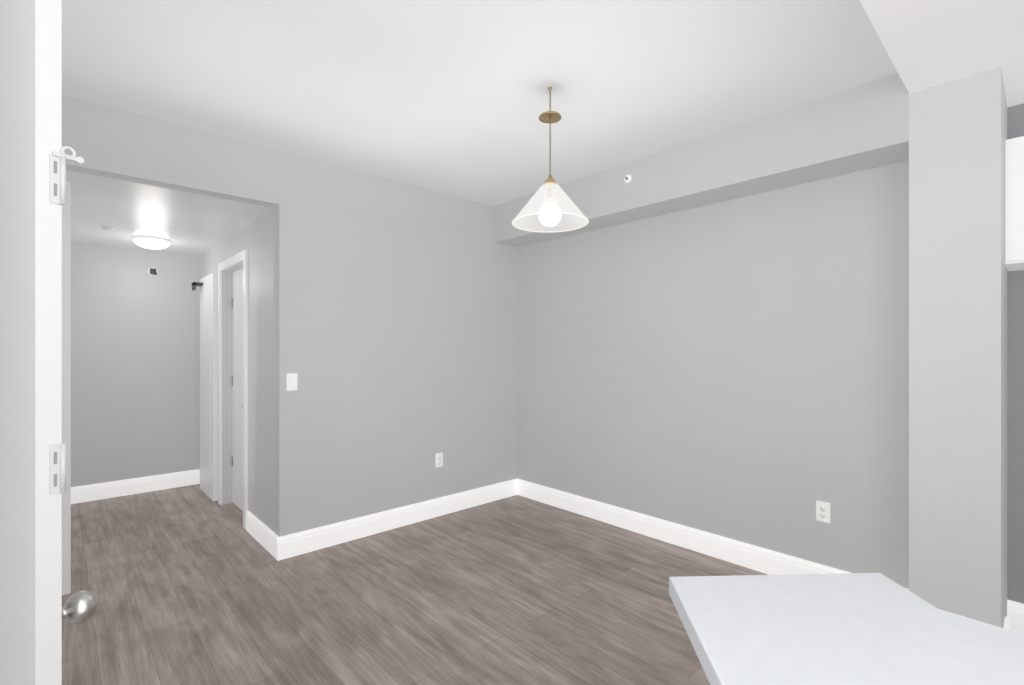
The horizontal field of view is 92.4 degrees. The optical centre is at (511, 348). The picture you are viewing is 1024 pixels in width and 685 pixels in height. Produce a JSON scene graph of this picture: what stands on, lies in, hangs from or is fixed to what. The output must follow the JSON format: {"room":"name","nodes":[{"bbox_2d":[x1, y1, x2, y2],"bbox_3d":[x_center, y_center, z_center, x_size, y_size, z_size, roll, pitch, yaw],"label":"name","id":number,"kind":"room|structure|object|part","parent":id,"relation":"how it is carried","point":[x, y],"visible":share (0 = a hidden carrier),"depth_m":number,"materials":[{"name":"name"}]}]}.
{"room":"empty dining room","nodes":[
{"label":"empty dining room","id":0,"kind":"room"},
{"bbox_2d":[71,243,199,486],"bbox_3d":[-3.817,0.220,4.736,1.600,2.380,0.120,0,0,-43],"label":"wall","id":1,"kind":"structure","parent":0,"point":[135,369],"depth_m":4.77,"materials":[{"name":"grey paint"}]},
{"bbox_2d":[71,469,199,503],"bbox_3d":[-3.653,1.335,4.793,1.040,0.150,0.016,0,0,-43],"label":"baseboard","id":2,"kind":"structure","parent":1,"relation":"attached to","point":[92,492],"depth_m":4.76,"materials":[{"name":"white wood"}]},
{"bbox_2d":[147,267,157,275],"bbox_3d":[-3.555,-0.770,4.864,0.092,0.092,0.045,0,0,-43],"label":"door chime","id":3,"kind":"object","parent":1,"relation":"attached to","point":[152,271],"visible":1,"depth_m":4.86,"materials":[{"name":"grey plastic"}]},
{"bbox_2d":[66,170,272,256],"bbox_3d":[-2.954,-1.020,3.889,1.480,0.100,2.535,0,0,-43],"label":"ceiling","id":4,"kind":"structure","parent":0,"point":[190,224],"depth_m":3.57,"materials":[{"name":"white paint"}]},
{"bbox_2d":[102,226,113,230],"bbox_3d":[-3.217,-0.957,3.908,0.076,0.025,0.076,0,0,-43],"label":"smoke detector","id":5,"kind":"object","parent":4,"relation":"attached to","point":[107,228],"visible":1,"depth_m":3.89,"materials":[{"name":"white plastic"}]},
{"bbox_2d":[132,236,170,248],"bbox_3d":[-3.186,-0.929,4.346,0.280,0.081,0.280,0,0,-43],"label":"hall ceiling light","id":6,"kind":"object","parent":4,"relation":"attached to","point":[149,242],"visible":1,"depth_m":4.27,"materials":[{"name":"white glass"}]},
{"bbox_2d":[200,208,273,531],"bbox_3d":[-2.414,0.220,4.306,0.120,2.380,2.415,0,0,-43],"label":"wall","id":7,"kind":"structure","parent":0,"point":[260,239],"depth_m":3.62,"materials":[{"name":"grey paint"}]},
{"bbox_2d":[192,273,217,500],"bbox_3d":[-2.954,0.350,4.709,0.115,2.100,0.580,0,0,-43],"label":"closet door","id":8,"kind":"structure","parent":7,"relation":"in","point":[208,284],"depth_m":4.61,"materials":[{"name":"white wood"}]},
{"bbox_2d":[218,249,247,529],"bbox_3d":[-2.334,0.316,4.206,0.136,2.188,0.896,0,0,-43],"label":"door frame","id":9,"kind":"structure","parent":7,"relation":"attached to","point":[228,267],"depth_m":4.45,"materials":[{"name":"white wood"}]},
{"bbox_2d":[232,268,242,510],"bbox_3d":[-2.331,0.351,4.211,0.117,2.101,0.741,0,0,-43],"label":"hall door","id":10,"kind":"structure","parent":7,"relation":"in","point":[237,388],"depth_m":4.35,"materials":[{"name":"white wood"}]},
{"bbox_2d":[246,511,279,560],"bbox_3d":[-1.808,1.335,3.547,0.016,0.150,0.752,0,0,-43],"label":"baseboard","id":11,"kind":"structure","parent":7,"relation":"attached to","point":[262,534],"depth_m":3.51,"materials":[{"name":"white wood"}]},
{"bbox_2d":[62,94,516,536],"bbox_3d":[-1.209,0.040,3.693,3.780,2.740,0.120,0,0,-43],"label":"wall","id":12,"kind":"structure","parent":0,"point":[395,326],"depth_m":3.69,"materials":[{"name":"grey paint"}]},
{"bbox_2d":[286,373,296,390],"bbox_3d":[-1.494,0.225,3.338,0.072,0.117,0.014,0,0,-43],"label":"light switch","id":13,"kind":"object","parent":12,"relation":"attached to","point":[291,381],"visible":1,"depth_m":3.34,"materials":[{"name":"white plastic"}]},
{"bbox_2d":[277,479,516,560],"bbox_3d":[-0.753,1.335,4.020,2.207,0.150,0.016,0,0,-43],"label":"baseboard","id":14,"kind":"structure","parent":12,"relation":"attached to","point":[303,542],"depth_m":3.81,"materials":[{"name":"white wood"}]},
{"bbox_2d":[435,453,442,467],"bbox_3d":[-0.615,0.940,4.154,0.072,0.117,0.008,0,0,-43],"label":"electrical outlet","id":15,"kind":"object","parent":12,"relation":"attached to","point":[438,459],"visible":1,"depth_m":4.15,"materials":[{"name":"white plastic"}]},
{"bbox_2d":[62,484,767,684],"bbox_3d":[-0.791,1.460,2.592,4.900,0.100,7.375,0,0,-43],"label":"floor","id":16,"kind":"structure","parent":0,"point":[195,584],"depth_m":2.74,"materials":[{"name":"laminate"}]},
{"bbox_2d":[909,66,1004,627],"bbox_3d":[2.105,0.098,2.325,0.305,2.625,0.310,0,0,-43],"label":"column","id":17,"kind":"structure","parent":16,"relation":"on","point":[956,346],"depth_m":2.21,"materials":[{"name":"grey paint"}]},
{"bbox_2d":[1003,616,1009,629],"bbox_3d":[2.210,1.335,2.198,0.322,0.150,0.016,0,0,-43],"label":"baseboard","id":18,"kind":"structure","parent":17,"relation":"attached to","point":[1006,624],"depth_m":2.27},
{"bbox_2d":[62,0,897,205],"bbox_3d":[0.068,-1.390,1.660,4.900,0.120,4.840,0,0,-43],"label":"ceiling","id":19,"kind":"structure","parent":0,"point":[450,97],"depth_m":2.37,"materials":[{"name":"white paint"}]},
{"bbox_2d":[512,87,588,232],"bbox_3d":[0.194,-0.984,2.502,0.391,0.691,0.391,0,0,-43],"label":"pendant lamp","id":20,"kind":"object","parent":19,"relation":"hanging from","point":[549,116],"depth_m":2.47,"materials":[{"name":"white glass"}]},
{"bbox_2d":[539,213,560,225],"bbox_3d":[0.194,-0.684,2.502,0.116,0.116,0.116,0,0,-43],"label":"bulb","id":21,"kind":"object","parent":20,"relation":"attached to","point":[549,219],"visible":0.48,"depth_m":2.47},
{"bbox_3d":[0.194,-0.738,2.502,0.391,0.199,0.391,0,0,-43],"label":"pendant lamp shade","id":22,"kind":"part","parent":20,"relation":"part of","materials":[{"name":"glass"}]},
{"bbox_2d":[493,73,908,246],"bbox_3d":[0.970,-1.159,3.555,0.305,0.339,3.038,0,0,-43],"label":"soffit","id":23,"kind":"structure","parent":19,"relation":"attached to","point":[859,128],"depth_m":2.90,"materials":[{"name":"grey paint"}]},
{"bbox_2d":[624,174,631,182],"bbox_3d":[0.813,-1.208,3.477,0.029,0.060,0.060,0,0,-43],"label":"sprinkler head","id":24,"kind":"structure","parent":23,"relation":"attached to","point":[627,178],"depth_m":3.47,"materials":[{"name":"silver metal"}]},
{"bbox_2d":[517,96,1006,616],"bbox_3d":[1.272,0.040,3.622,0.230,2.740,3.348,0,0,-43],"label":"wall","id":25,"kind":"structure","parent":0,"point":[737,368],"depth_m":3.20,"materials":[{"name":"grey paint"}]},
{"bbox_2d":[517,479,908,590],"bbox_3d":[1.075,1.335,3.652,0.016,0.150,3.038,0,0,-43],"label":"baseboard","id":26,"kind":"structure","parent":25,"relation":"attached to","point":[760,559],"depth_m":3.50,"materials":[{"name":"white wood"}]},
{"bbox_2d":[816,501,829,522],"bbox_3d":[1.812,0.950,2.861,0.008,0.117,0.072,0,0,-43],"label":"electrical outlet","id":27,"kind":"object","parent":25,"relation":"attached to","point":[822,511],"visible":1,"depth_m":2.86,"materials":[{"name":"white plastic"}]},
{"bbox_2d":[669,573,1023,684],"bbox_3d":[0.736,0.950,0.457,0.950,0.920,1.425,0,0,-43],"label":"countertop","id":28,"kind":"structure","parent":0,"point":[843,629],"depth_m":0.84,"materials":[{"name":"stone"}]},
{"bbox_2d":[860,0,1023,106],"bbox_3d":[1.422,-1.272,0.842,3.780,0.114,1.562,0,0,-43],"label":"ceiling","id":29,"kind":"structure","parent":0,"point":[928,43],"depth_m":1.92,"materials":[{"name":"white paint"}]},
{"bbox_2d":[1007,103,1023,603],"bbox_3d":[3.001,0.040,2.007,0.120,2.740,1.372,0,0,-43],"label":"wall","id":30,"kind":"structure","parent":0,"point":[1015,420],"depth_m":2.45,"materials":[{"name":"grey paint"}]},
{"bbox_2d":[1005,136,1023,270],"bbox_3d":[2.779,-0.675,1.915,0.329,0.570,1.198,0,0,-43],"label":"upper cabinet","id":31,"kind":"object","parent":30,"relation":"attached to","point":[1014,204],"visible":1,"depth_m":2.22,"materials":[{"name":"white wood"}]},
{"bbox_2d":[1007,599,1023,633],"bbox_3d":[2.909,1.335,2.004,0.016,0.150,1.252,0,0,-43],"label":"baseboard","id":32,"kind":"structure","parent":30,"relation":"attached to","point":[1015,614],"depth_m":2.44,"materials":[{"name":"white wood"}]},
{"bbox_3d":[-3.465,0.220,3.499,0.440,2.380,2.175,0,0,-43],"label":"wall","id":33,"kind":"structure","parent":0,"visible":0},
{"bbox_2d":[62,181,70,594],"bbox_3d":[-2.597,0.221,2.804,0.114,2.378,0.021,0,0,-43],"label":"door frame","id":34,"kind":"structure","parent":33,"relation":"attached to","point":[66,387],"depth_m":2.82,"materials":[{"name":"white wood"}]},
{"bbox_3d":[-1.873,0.306,1.550,0.135,2.208,0.926,0,0,-43],"label":"door frame","id":35,"kind":"structure","parent":0,"visible":0},
{"bbox_2d":[0,0,97,684],"bbox_3d":[-1.150,0.339,1.111,0.296,2.118,0.802,0,0,-43],"label":"entry door","id":36,"kind":"structure","parent":35,"relation":"attached to","point":[33,158],"depth_m":0.88,"materials":[{"name":"white wood"}]}
]}

